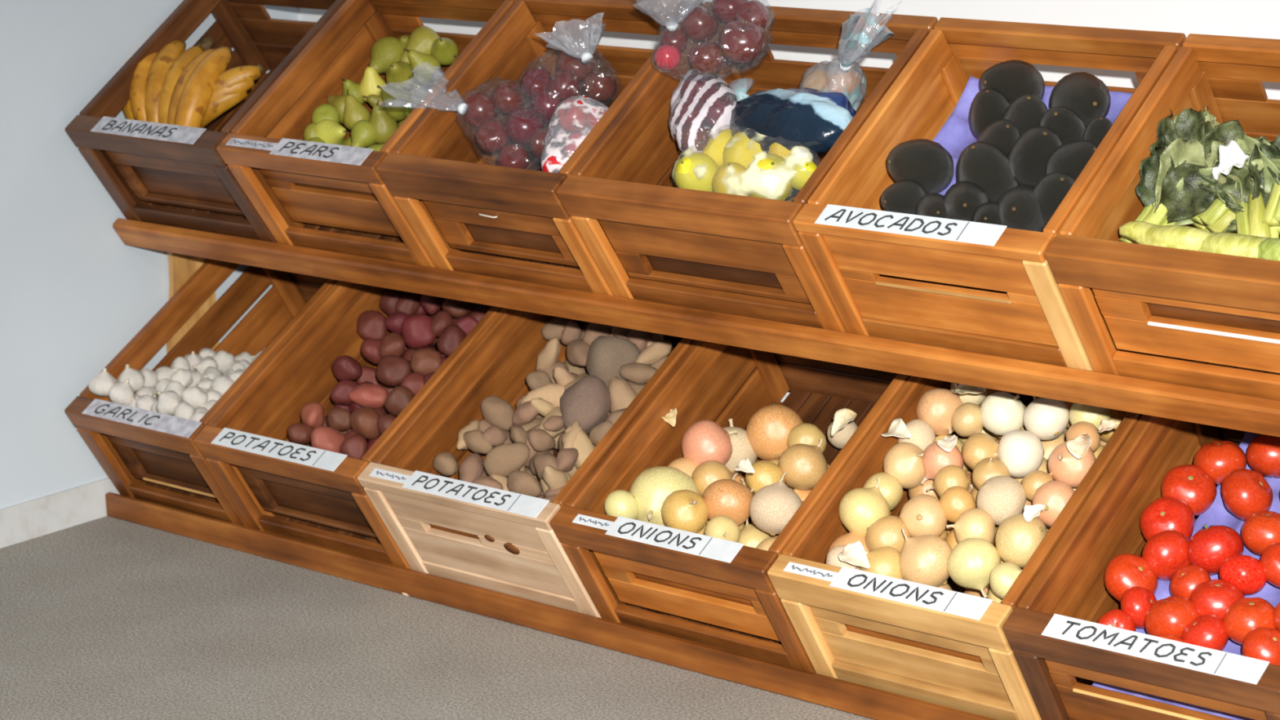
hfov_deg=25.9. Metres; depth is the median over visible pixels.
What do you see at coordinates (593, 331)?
potato
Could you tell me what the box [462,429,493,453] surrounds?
potato
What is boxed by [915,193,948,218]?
avocado
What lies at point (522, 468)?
potato
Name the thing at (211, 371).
garlic bulb
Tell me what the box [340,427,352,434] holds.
potato
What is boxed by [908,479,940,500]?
onion
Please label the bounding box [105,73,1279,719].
display rack
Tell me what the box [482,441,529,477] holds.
potato
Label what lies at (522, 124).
apple
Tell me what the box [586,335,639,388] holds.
potato
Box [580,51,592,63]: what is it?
plastic bag
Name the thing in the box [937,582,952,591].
onion
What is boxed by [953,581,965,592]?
onion
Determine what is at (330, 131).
pear
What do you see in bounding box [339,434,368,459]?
potato
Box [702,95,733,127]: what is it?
apple
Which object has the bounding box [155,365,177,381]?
garlic bulb
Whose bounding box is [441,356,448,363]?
potato
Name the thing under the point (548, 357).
potato
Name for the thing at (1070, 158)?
avocado
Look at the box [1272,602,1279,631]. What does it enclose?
tomato
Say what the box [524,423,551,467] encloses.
potato
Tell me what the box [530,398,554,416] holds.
potato
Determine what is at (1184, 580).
tomato
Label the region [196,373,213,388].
garlic bulb
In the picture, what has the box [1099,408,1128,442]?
onion
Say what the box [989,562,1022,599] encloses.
onion
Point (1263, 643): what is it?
tomato
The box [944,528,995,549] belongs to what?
onion
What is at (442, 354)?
potato
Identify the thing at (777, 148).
lemon
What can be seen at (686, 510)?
onion
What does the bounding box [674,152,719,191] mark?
lemon
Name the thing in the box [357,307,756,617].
crate
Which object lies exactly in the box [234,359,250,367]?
garlic bulb
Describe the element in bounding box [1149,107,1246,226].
head
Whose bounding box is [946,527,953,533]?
onion
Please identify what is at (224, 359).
garlic bulb
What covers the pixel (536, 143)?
apple
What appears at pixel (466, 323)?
potato
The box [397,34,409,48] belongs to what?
pear
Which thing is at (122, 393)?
garlic bulb
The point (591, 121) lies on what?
apple
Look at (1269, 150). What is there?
head
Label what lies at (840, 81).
orange
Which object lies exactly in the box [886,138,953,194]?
avocado
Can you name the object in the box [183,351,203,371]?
garlic bulb
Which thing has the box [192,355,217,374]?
garlic bulb
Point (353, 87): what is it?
pear
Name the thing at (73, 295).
wall
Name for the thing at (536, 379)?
potato
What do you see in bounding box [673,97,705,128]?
apple
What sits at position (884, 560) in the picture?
onion
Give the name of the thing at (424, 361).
potato
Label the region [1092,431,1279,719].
liner
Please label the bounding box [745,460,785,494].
onion
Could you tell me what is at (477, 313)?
potato
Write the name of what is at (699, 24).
apple
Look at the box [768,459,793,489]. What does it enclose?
onion
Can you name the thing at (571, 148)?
apple
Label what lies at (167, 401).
garlic bulb
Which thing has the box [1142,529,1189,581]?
tomato
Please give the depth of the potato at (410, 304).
4.46 m
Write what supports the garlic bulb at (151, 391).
in the crate at (134, 446)
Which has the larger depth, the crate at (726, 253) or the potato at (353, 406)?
the potato at (353, 406)
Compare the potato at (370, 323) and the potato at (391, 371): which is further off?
the potato at (370, 323)
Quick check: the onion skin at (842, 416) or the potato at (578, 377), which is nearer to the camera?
the onion skin at (842, 416)
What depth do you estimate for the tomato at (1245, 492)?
3.45 m
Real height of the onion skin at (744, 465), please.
0.017 m
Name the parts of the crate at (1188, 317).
panel, rail, panel, rail, panel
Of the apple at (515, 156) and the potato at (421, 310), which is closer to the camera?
the apple at (515, 156)
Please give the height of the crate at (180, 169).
0.391 m
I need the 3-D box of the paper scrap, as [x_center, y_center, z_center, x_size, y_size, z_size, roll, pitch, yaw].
[0.695,-0.231,3.256,0.038,0.050,0.044,-9,16,-27]
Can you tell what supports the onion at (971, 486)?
in the crate at (928, 643)
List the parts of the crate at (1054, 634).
rail, panel, panel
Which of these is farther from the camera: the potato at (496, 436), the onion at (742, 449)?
the potato at (496, 436)
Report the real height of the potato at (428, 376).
0.036 m
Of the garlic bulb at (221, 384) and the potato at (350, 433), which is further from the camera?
the garlic bulb at (221, 384)
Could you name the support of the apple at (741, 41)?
in the plastic bag at (672, 25)
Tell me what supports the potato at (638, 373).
in the crate at (504, 541)
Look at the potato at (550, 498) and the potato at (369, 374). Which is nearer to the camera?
the potato at (550, 498)
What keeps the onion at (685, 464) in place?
on the onion
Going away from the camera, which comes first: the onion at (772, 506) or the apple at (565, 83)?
the onion at (772, 506)
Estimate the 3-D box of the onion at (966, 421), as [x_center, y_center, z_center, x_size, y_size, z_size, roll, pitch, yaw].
[0.435,0.079,3.679,0.047,0.046,0.045,-5,14,-14]
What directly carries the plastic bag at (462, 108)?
in the crate at (508, 223)
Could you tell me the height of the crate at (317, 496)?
0.435 m
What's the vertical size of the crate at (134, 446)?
0.435 m
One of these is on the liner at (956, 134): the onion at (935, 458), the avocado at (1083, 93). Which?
the avocado at (1083, 93)
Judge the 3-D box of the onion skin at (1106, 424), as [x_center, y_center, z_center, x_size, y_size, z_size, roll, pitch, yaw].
[0.592,0.084,3.521,0.026,0.017,0.021,-4,14,-7]
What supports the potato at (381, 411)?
in the crate at (317, 496)
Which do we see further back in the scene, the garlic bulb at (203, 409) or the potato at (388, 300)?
the potato at (388, 300)
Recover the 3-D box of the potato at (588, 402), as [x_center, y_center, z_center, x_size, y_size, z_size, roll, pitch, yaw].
[-0.080,0.068,4.099,0.076,0.089,0.084,-3,14,-3]
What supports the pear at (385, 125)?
in the crate at (344, 204)
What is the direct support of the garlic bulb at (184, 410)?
in the crate at (134, 446)
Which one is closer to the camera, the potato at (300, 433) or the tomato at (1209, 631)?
the tomato at (1209, 631)
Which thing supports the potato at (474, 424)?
in the crate at (504, 541)
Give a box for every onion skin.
[661,408,676,426]
[734,457,755,473]
[831,408,857,436]
[838,540,870,568]
[880,417,911,438]
[937,435,957,452]
[952,383,985,394]
[1022,503,1046,522]
[1066,433,1092,458]
[1097,418,1118,432]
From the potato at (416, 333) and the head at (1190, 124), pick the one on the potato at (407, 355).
the potato at (416, 333)
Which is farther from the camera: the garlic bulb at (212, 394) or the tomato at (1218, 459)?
the garlic bulb at (212, 394)
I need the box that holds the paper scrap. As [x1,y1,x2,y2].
[1212,140,1249,182]
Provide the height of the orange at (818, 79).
0.045 m
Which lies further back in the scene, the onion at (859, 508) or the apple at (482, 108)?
the apple at (482, 108)
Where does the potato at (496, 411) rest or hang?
on the potato at (483, 424)
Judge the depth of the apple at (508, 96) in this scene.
4.03 m
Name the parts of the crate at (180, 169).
rail, panel, panel, rail, panel, panel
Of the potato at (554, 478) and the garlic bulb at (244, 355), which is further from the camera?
the garlic bulb at (244, 355)
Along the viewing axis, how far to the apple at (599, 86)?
3.94 m
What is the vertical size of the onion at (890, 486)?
0.054 m
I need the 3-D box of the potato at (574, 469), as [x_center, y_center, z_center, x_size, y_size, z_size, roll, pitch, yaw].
[-0.100,0.161,4.073,0.039,0.038,0.089,8,17,36]
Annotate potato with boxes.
[287,422,314,444]
[300,401,324,428]
[310,426,344,453]
[322,414,328,426]
[327,407,351,431]
[330,379,358,405]
[331,355,362,380]
[333,403,350,412]
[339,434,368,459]
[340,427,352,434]
[344,430,365,439]
[348,383,387,408]
[348,402,362,413]
[349,407,380,439]
[355,365,380,386]
[356,310,386,340]
[358,381,373,385]
[360,337,382,364]
[367,435,380,449]
[373,407,386,415]
[376,354,412,386]
[377,413,396,435]
[378,288,405,315]
[379,332,405,358]
[380,382,395,395]
[383,385,414,416]
[384,311,408,334]
[395,294,421,315]
[400,371,424,395]
[401,313,435,349]
[401,346,435,360]
[410,293,426,314]
[410,347,442,376]
[420,294,441,315]
[423,371,435,385]
[427,337,438,346]
[430,310,452,337]
[432,451,458,475]
[436,324,466,356]
[437,349,447,356]
[441,298,475,318]
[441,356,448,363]
[453,315,478,335]
[456,419,479,449]
[458,453,484,483]
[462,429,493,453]
[466,305,490,321]
[471,475,502,489]
[478,419,513,448]
[480,395,514,431]
[481,426,507,446]
[481,469,488,476]
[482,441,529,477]
[488,473,509,491]
[506,470,542,497]
[510,424,527,443]
[511,400,538,425]
[515,395,544,419]
[519,464,524,471]
[520,382,564,407]
[520,417,542,431]
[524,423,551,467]
[524,468,540,483]
[525,370,552,390]
[528,428,555,452]
[528,449,551,475]
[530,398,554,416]
[533,453,559,479]
[536,337,560,370]
[537,360,568,383]
[537,493,544,498]
[538,406,565,437]
[540,471,571,497]
[541,316,577,340]
[542,415,564,431]
[542,465,568,489]
[542,493,557,502]
[545,485,564,497]
[553,365,576,385]
[553,431,564,449]
[556,448,578,471]
[558,432,564,450]
[560,320,582,345]
[560,375,611,435]
[562,420,582,448]
[563,356,587,374]
[564,373,589,391]
[564,426,595,468]
[566,339,590,366]
[568,466,577,476]
[580,321,589,340]
[582,322,612,345]
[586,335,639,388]
[589,420,613,446]
[604,408,626,423]
[608,376,637,413]
[611,325,631,338]
[619,362,657,384]
[626,328,651,352]
[626,380,645,394]
[635,339,671,364]
[647,332,664,346]
[649,355,667,369]
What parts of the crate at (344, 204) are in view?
rail, panel, panel, rail, panel, panel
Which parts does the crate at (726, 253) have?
panel, rail, panel, rail, panel, panel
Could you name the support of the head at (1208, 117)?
in the crate at (1188, 317)
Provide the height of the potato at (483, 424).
0.061 m
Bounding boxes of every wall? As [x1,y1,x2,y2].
[0,0,299,509]
[298,0,1279,402]
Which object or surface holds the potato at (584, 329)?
on the potato
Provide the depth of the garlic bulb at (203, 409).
4.38 m
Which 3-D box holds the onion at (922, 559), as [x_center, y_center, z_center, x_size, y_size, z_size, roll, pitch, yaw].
[0.362,0.252,3.514,0.070,0.079,0.071,-5,14,-13]
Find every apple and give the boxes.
[462,92,497,128]
[475,120,509,153]
[492,81,526,115]
[497,144,528,168]
[506,106,543,145]
[520,66,551,99]
[528,127,561,159]
[531,89,563,122]
[544,151,569,173]
[546,69,580,102]
[556,45,595,82]
[557,98,587,133]
[564,132,583,154]
[583,68,616,101]
[585,109,606,129]
[653,44,680,70]
[660,28,688,53]
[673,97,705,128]
[680,5,718,42]
[680,71,719,102]
[680,123,710,151]
[688,38,724,74]
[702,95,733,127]
[711,0,748,23]
[720,18,764,63]
[735,0,769,30]
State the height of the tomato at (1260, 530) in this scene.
0.053 m
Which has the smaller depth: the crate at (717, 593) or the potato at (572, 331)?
the crate at (717, 593)
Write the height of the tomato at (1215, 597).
0.053 m
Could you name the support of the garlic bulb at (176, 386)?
on the garlic bulb
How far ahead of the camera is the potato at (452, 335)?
4.33 m
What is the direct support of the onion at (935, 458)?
in the crate at (928, 643)
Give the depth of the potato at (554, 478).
3.97 m
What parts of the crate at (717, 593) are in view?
rail, panel, panel, rail, panel, panel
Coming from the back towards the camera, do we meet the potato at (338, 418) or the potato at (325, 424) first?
the potato at (325, 424)
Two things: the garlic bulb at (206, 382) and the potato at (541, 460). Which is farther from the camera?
the garlic bulb at (206, 382)
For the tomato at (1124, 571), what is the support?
in the crate at (1054, 634)
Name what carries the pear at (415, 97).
on the pear
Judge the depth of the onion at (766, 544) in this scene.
3.76 m
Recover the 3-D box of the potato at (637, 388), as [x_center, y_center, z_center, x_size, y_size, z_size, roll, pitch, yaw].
[-0.009,0.052,4.137,0.037,0.043,0.064,9,17,36]
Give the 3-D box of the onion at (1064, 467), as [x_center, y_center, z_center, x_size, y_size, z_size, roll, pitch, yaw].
[0.550,0.133,3.542,0.060,0.061,0.062,-4,14,-8]
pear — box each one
[302,122,317,141]
[306,137,325,142]
[311,103,340,123]
[315,119,347,145]
[325,94,347,124]
[340,136,351,146]
[342,77,364,104]
[342,88,370,129]
[351,120,376,147]
[359,62,387,102]
[362,94,384,107]
[367,143,384,151]
[368,36,404,74]
[368,100,398,144]
[377,85,410,121]
[386,61,416,91]
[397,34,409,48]
[397,118,405,125]
[400,26,439,63]
[403,90,426,117]
[404,48,441,84]
[406,88,426,94]
[412,81,426,90]
[430,37,458,65]
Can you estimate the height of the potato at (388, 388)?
0.047 m
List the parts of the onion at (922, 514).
plate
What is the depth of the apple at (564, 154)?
3.80 m
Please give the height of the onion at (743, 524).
0.068 m
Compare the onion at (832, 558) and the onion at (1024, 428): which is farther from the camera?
the onion at (1024, 428)
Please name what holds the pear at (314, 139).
on the pear
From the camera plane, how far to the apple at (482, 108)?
4.04 m
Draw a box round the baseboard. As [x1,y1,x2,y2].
[0,477,120,548]
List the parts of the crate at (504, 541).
rail, panel, panel, rail, panel, panel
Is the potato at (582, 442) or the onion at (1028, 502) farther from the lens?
the potato at (582, 442)
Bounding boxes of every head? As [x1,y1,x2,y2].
[1119,137,1236,244]
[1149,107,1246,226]
[1190,133,1279,232]
[1195,137,1279,238]
[1201,106,1219,128]
[1240,133,1279,236]
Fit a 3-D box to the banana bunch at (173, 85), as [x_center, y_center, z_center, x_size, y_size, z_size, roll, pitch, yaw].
[-0.747,-0.430,4.479,0.171,0.165,0.259,-7,15,-20]
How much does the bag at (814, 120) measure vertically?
0.094 m
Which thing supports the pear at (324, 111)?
in the crate at (344, 204)
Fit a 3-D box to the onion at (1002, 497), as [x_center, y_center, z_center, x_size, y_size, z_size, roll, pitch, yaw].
[0.461,0.179,3.544,0.062,0.063,0.066,7,16,33]
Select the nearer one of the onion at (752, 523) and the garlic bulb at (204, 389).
the onion at (752, 523)
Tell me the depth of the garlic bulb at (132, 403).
4.44 m
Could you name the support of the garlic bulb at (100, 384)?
in the crate at (134, 446)
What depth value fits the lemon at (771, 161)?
3.65 m
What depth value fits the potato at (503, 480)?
4.05 m
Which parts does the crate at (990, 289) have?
panel, rail, panel, rail, panel, panel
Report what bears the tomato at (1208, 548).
on the liner at (1218, 514)
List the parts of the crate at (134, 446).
rail, panel, rail, panel, panel, panel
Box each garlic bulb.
[88,367,117,396]
[108,378,135,405]
[116,364,145,391]
[126,396,136,407]
[134,394,144,399]
[135,386,158,399]
[135,394,157,410]
[140,368,158,387]
[151,400,157,412]
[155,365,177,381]
[155,377,171,391]
[155,390,182,415]
[164,381,184,397]
[170,356,191,370]
[170,368,193,387]
[173,401,195,419]
[181,384,208,409]
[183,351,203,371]
[186,370,202,387]
[189,410,206,422]
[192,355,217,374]
[195,407,208,412]
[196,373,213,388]
[198,347,216,358]
[198,386,210,391]
[199,366,222,381]
[200,400,217,410]
[205,390,222,401]
[210,375,234,395]
[212,350,234,374]
[227,362,246,374]
[228,368,244,382]
[234,351,253,363]
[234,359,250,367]
[252,349,263,357]
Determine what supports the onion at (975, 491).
in the crate at (928, 643)
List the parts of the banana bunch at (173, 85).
crown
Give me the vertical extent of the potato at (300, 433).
0.035 m
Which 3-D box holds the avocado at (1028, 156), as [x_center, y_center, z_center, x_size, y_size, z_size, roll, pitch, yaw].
[0.495,-0.253,3.473,0.072,0.082,0.076,-7,15,-21]
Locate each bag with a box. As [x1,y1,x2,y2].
[456,102,468,115]
[541,95,608,172]
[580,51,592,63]
[666,19,678,31]
[668,68,736,153]
[671,128,812,199]
[729,78,856,153]
[811,7,894,111]
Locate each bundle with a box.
[1119,221,1211,251]
[1199,231,1268,257]
[1257,237,1279,261]
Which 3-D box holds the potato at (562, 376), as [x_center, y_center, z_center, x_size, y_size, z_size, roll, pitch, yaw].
[-0.108,0.030,4.162,0.047,0.050,0.023,-12,17,-34]
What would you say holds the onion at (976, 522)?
in the crate at (928, 643)
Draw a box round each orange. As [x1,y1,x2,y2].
[801,68,831,90]
[826,69,862,94]
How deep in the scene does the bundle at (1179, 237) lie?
3.21 m
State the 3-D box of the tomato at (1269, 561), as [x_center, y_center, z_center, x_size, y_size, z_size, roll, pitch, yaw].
[0.777,0.248,3.364,0.057,0.053,0.055,-7,15,-20]
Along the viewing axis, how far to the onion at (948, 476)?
3.58 m
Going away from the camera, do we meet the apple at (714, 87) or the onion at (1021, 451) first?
the onion at (1021, 451)
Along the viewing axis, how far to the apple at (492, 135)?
3.97 m
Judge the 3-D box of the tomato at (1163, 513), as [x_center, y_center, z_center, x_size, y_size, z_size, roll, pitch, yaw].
[0.662,0.205,3.490,0.065,0.063,0.067,-6,14,-16]
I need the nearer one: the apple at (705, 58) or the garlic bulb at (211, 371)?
the apple at (705, 58)
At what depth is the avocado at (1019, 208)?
3.38 m
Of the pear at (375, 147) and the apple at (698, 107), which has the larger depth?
the pear at (375, 147)
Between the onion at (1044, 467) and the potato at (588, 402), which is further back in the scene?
the potato at (588, 402)
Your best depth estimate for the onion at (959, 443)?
3.70 m
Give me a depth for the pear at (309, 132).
4.23 m
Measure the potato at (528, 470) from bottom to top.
0.061 m
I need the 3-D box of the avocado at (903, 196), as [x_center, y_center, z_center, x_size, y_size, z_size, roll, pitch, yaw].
[0.332,-0.202,3.523,0.064,0.053,0.052,-11,16,-32]
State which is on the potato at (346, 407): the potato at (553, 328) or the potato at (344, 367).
the potato at (344, 367)
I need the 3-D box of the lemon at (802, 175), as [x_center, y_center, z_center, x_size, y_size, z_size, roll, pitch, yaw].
[0.214,-0.243,3.656,0.042,0.044,0.046,-9,15,-26]
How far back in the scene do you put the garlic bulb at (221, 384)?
4.45 m
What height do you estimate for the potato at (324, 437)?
0.058 m
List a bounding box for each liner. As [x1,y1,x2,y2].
[884,75,1133,211]
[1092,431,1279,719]
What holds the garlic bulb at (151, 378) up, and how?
in the crate at (134, 446)
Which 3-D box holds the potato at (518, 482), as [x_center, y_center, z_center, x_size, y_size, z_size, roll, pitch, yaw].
[-0.167,0.179,4.013,0.043,0.040,0.051,-6,15,-18]
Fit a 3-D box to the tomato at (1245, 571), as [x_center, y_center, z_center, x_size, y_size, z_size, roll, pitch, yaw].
[0.732,0.261,3.377,0.057,0.052,0.057,-6,14,-16]
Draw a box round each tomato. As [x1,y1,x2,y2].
[1097,608,1135,631]
[1104,553,1157,602]
[1120,586,1156,628]
[1139,496,1194,541]
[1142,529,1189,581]
[1144,595,1198,637]
[1155,634,1182,642]
[1161,464,1217,515]
[1169,564,1211,599]
[1181,614,1228,651]
[1186,524,1244,575]
[1189,578,1244,619]
[1193,440,1246,484]
[1218,554,1266,595]
[1221,468,1272,520]
[1222,597,1275,644]
[1240,511,1279,555]
[1241,626,1279,666]
[1246,434,1279,477]
[1259,542,1279,587]
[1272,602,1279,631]
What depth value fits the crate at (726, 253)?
3.71 m
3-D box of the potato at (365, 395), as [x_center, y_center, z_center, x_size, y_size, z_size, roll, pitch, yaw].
[-0.421,0.058,4.327,0.059,0.039,0.044,6,16,29]
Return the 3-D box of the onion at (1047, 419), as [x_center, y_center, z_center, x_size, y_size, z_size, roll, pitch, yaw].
[0.530,0.076,3.623,0.059,0.059,0.060,6,16,30]
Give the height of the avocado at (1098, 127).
0.054 m
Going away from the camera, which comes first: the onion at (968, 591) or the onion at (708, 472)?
the onion at (968, 591)
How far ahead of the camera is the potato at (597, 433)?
4.02 m
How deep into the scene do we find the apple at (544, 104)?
3.96 m
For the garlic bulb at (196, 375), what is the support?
on the garlic bulb
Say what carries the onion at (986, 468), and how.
in the crate at (928, 643)
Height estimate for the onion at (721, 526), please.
0.048 m
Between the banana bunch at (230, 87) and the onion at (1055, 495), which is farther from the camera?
the banana bunch at (230, 87)
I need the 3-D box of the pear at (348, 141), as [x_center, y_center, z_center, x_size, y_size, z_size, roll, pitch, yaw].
[-0.443,-0.325,4.277,0.042,0.044,0.060,-15,19,-43]
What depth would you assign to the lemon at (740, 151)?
3.71 m
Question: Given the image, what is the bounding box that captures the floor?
[0,515,873,719]
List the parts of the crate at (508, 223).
rail, panel, panel, rail, panel, panel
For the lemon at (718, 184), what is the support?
in the plastic bag at (771, 184)
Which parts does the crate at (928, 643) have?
panel, rail, panel, rail, panel, panel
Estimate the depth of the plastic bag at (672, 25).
3.80 m
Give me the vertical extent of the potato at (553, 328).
0.034 m
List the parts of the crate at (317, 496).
rail, panel, panel, rail, panel, panel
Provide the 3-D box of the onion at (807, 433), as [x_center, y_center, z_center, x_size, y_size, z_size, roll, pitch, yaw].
[0.235,0.115,3.935,0.055,0.054,0.053,-12,17,-35]
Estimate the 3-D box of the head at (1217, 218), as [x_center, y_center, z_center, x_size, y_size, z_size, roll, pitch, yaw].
[0.718,-0.208,3.313,0.124,0.119,0.115,1,14,12]
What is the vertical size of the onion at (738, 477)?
0.058 m
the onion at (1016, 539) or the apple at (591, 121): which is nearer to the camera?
the onion at (1016, 539)
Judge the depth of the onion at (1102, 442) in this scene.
3.70 m
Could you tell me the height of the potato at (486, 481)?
0.030 m
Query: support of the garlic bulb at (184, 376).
in the crate at (134, 446)
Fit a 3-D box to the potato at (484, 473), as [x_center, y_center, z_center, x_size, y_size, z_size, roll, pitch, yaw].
[-0.245,0.182,4.141,0.037,0.041,0.053,-5,14,-12]
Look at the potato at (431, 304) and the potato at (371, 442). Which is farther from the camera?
the potato at (431, 304)
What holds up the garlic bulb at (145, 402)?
in the crate at (134, 446)
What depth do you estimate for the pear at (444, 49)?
4.28 m
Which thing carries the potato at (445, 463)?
in the crate at (504, 541)
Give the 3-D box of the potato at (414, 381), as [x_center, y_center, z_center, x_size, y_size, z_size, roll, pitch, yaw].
[-0.349,0.041,4.300,0.045,0.044,0.037,5,16,27]
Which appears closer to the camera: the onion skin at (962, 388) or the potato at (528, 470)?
the onion skin at (962, 388)
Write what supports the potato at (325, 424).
in the crate at (317, 496)
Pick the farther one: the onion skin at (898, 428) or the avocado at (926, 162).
the onion skin at (898, 428)
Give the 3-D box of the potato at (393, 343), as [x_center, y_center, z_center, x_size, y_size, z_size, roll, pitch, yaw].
[-0.392,-0.020,4.405,0.042,0.046,0.052,-3,14,-3]
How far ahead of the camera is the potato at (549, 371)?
4.22 m
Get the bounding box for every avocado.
[880,179,926,214]
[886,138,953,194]
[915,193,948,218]
[943,180,990,221]
[956,141,1017,201]
[969,88,1010,138]
[972,201,1002,225]
[977,119,1019,155]
[979,59,1044,102]
[997,185,1044,231]
[1001,93,1048,135]
[1007,126,1062,186]
[1033,171,1075,226]
[1038,106,1086,144]
[1044,139,1097,180]
[1048,71,1111,126]
[1083,115,1112,146]
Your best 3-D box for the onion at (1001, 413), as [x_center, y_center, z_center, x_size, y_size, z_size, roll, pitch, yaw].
[0.477,0.070,3.662,0.060,0.060,0.057,-9,16,-27]
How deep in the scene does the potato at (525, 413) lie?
4.13 m
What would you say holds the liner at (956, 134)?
in the crate at (990, 289)
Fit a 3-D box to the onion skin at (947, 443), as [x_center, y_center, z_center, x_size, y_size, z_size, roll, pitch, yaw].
[0.401,0.106,3.602,0.026,0.019,0.033,9,18,38]
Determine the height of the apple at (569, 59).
0.054 m
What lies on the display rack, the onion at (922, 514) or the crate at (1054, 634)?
the crate at (1054, 634)
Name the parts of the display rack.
post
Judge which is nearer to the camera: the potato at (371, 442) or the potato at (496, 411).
the potato at (496, 411)
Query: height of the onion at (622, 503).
0.050 m
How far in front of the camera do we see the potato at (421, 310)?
4.50 m
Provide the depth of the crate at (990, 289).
3.46 m
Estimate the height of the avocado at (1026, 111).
0.078 m
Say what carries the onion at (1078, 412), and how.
in the crate at (928, 643)
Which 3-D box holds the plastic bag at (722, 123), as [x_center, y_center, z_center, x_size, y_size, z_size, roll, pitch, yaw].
[0.082,-0.340,3.808,0.100,0.111,0.144,-6,14,-16]
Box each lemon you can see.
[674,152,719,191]
[702,128,732,167]
[711,162,749,196]
[723,132,766,168]
[745,153,792,200]
[768,142,791,159]
[788,160,817,191]
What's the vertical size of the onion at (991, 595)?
0.063 m
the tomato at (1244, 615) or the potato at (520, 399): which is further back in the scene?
the potato at (520, 399)
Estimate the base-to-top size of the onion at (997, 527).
0.070 m
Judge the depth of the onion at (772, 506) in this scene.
3.74 m
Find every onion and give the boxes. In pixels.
[604,489,639,519]
[629,466,699,526]
[661,489,708,533]
[667,457,698,477]
[681,419,737,465]
[692,460,733,496]
[697,523,707,534]
[702,472,753,525]
[704,515,740,542]
[706,519,745,529]
[722,418,757,475]
[730,471,746,483]
[737,518,773,547]
[740,478,754,517]
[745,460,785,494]
[746,402,804,461]
[749,471,802,535]
[751,519,777,537]
[755,537,777,551]
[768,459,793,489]
[778,438,827,490]
[786,422,826,453]
[792,488,812,500]
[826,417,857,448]
[826,545,859,569]
[827,532,869,552]
[838,478,890,536]
[859,546,902,579]
[862,472,903,510]
[865,515,910,552]
[883,442,925,488]
[897,419,935,451]
[898,493,946,537]
[898,528,952,586]
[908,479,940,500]
[915,388,963,435]
[920,441,964,484]
[926,464,969,497]
[935,435,968,473]
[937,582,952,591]
[939,485,976,523]
[939,527,947,539]
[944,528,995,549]
[946,507,995,543]
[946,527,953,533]
[946,537,1001,598]
[950,382,988,404]
[951,402,983,436]
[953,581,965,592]
[955,426,996,443]
[962,432,999,470]
[963,586,989,598]
[966,467,973,474]
[966,473,975,492]
[970,486,978,507]
[972,457,1010,489]
[977,475,1026,525]
[978,388,1009,406]
[979,391,1025,435]
[986,558,1022,587]
[986,586,1002,603]
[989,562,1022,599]
[992,525,999,547]
[993,404,1026,439]
[994,429,1044,477]
[995,513,1047,568]
[1010,457,1054,483]
[1021,483,1032,513]
[1022,395,1069,439]
[1022,470,1053,501]
[1032,480,1074,526]
[1040,431,1066,460]
[1048,440,1096,488]
[1062,400,1073,428]
[1066,421,1100,452]
[1069,402,1111,432]
[1093,444,1104,458]
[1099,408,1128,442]
[1099,439,1106,445]
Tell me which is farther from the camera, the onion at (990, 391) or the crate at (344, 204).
the crate at (344, 204)
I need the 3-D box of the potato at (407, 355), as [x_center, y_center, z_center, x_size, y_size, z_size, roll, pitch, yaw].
[-0.348,0.004,4.437,0.055,0.054,0.055,-10,16,-30]
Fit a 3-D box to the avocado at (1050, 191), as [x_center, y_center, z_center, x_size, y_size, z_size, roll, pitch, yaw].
[0.509,-0.197,3.405,0.065,0.072,0.067,-12,17,-37]
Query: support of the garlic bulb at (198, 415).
in the crate at (134, 446)
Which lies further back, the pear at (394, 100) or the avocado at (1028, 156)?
the pear at (394, 100)
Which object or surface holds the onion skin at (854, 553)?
in the crate at (928, 643)
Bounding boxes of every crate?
[64,258,361,527]
[65,0,374,242]
[193,280,561,569]
[216,0,528,267]
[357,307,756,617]
[376,0,725,295]
[549,339,948,673]
[555,1,937,332]
[767,375,1186,719]
[792,17,1186,371]
[1002,414,1279,719]
[1044,33,1279,399]
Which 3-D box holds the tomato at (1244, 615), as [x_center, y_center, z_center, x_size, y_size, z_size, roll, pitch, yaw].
[0.728,0.313,3.315,0.066,0.055,0.067,2,14,16]
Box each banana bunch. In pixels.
[122,35,232,128]
[200,64,263,128]
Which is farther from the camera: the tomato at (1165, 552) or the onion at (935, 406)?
the onion at (935, 406)
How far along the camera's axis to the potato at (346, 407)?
4.39 m
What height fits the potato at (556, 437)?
0.091 m
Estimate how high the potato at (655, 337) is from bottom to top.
0.039 m
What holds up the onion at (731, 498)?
in the crate at (717, 593)
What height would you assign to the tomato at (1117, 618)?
0.046 m
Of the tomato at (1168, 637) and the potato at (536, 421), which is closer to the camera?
the tomato at (1168, 637)
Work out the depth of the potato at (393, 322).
4.43 m
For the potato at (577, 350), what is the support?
on the potato at (578, 377)
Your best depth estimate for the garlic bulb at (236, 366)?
4.55 m
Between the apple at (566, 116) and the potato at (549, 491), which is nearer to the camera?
the apple at (566, 116)
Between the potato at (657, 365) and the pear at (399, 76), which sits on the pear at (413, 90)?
the pear at (399, 76)
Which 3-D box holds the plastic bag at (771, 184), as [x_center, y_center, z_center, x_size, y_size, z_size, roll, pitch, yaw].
[0.150,-0.257,3.712,0.222,0.109,0.124,9,18,39]
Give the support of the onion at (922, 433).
on the onion at (922, 489)
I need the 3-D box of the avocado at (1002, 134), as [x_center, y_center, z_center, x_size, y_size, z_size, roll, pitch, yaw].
[0.454,-0.272,3.522,0.060,0.069,0.062,4,15,23]
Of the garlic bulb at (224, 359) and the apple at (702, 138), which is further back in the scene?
the garlic bulb at (224, 359)
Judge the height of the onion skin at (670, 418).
0.024 m
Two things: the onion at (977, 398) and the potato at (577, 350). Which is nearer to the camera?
the onion at (977, 398)
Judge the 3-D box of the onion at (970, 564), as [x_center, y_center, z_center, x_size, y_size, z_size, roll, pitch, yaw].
[0.418,0.256,3.481,0.066,0.071,0.068,8,17,35]
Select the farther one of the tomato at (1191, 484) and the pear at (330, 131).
the pear at (330, 131)

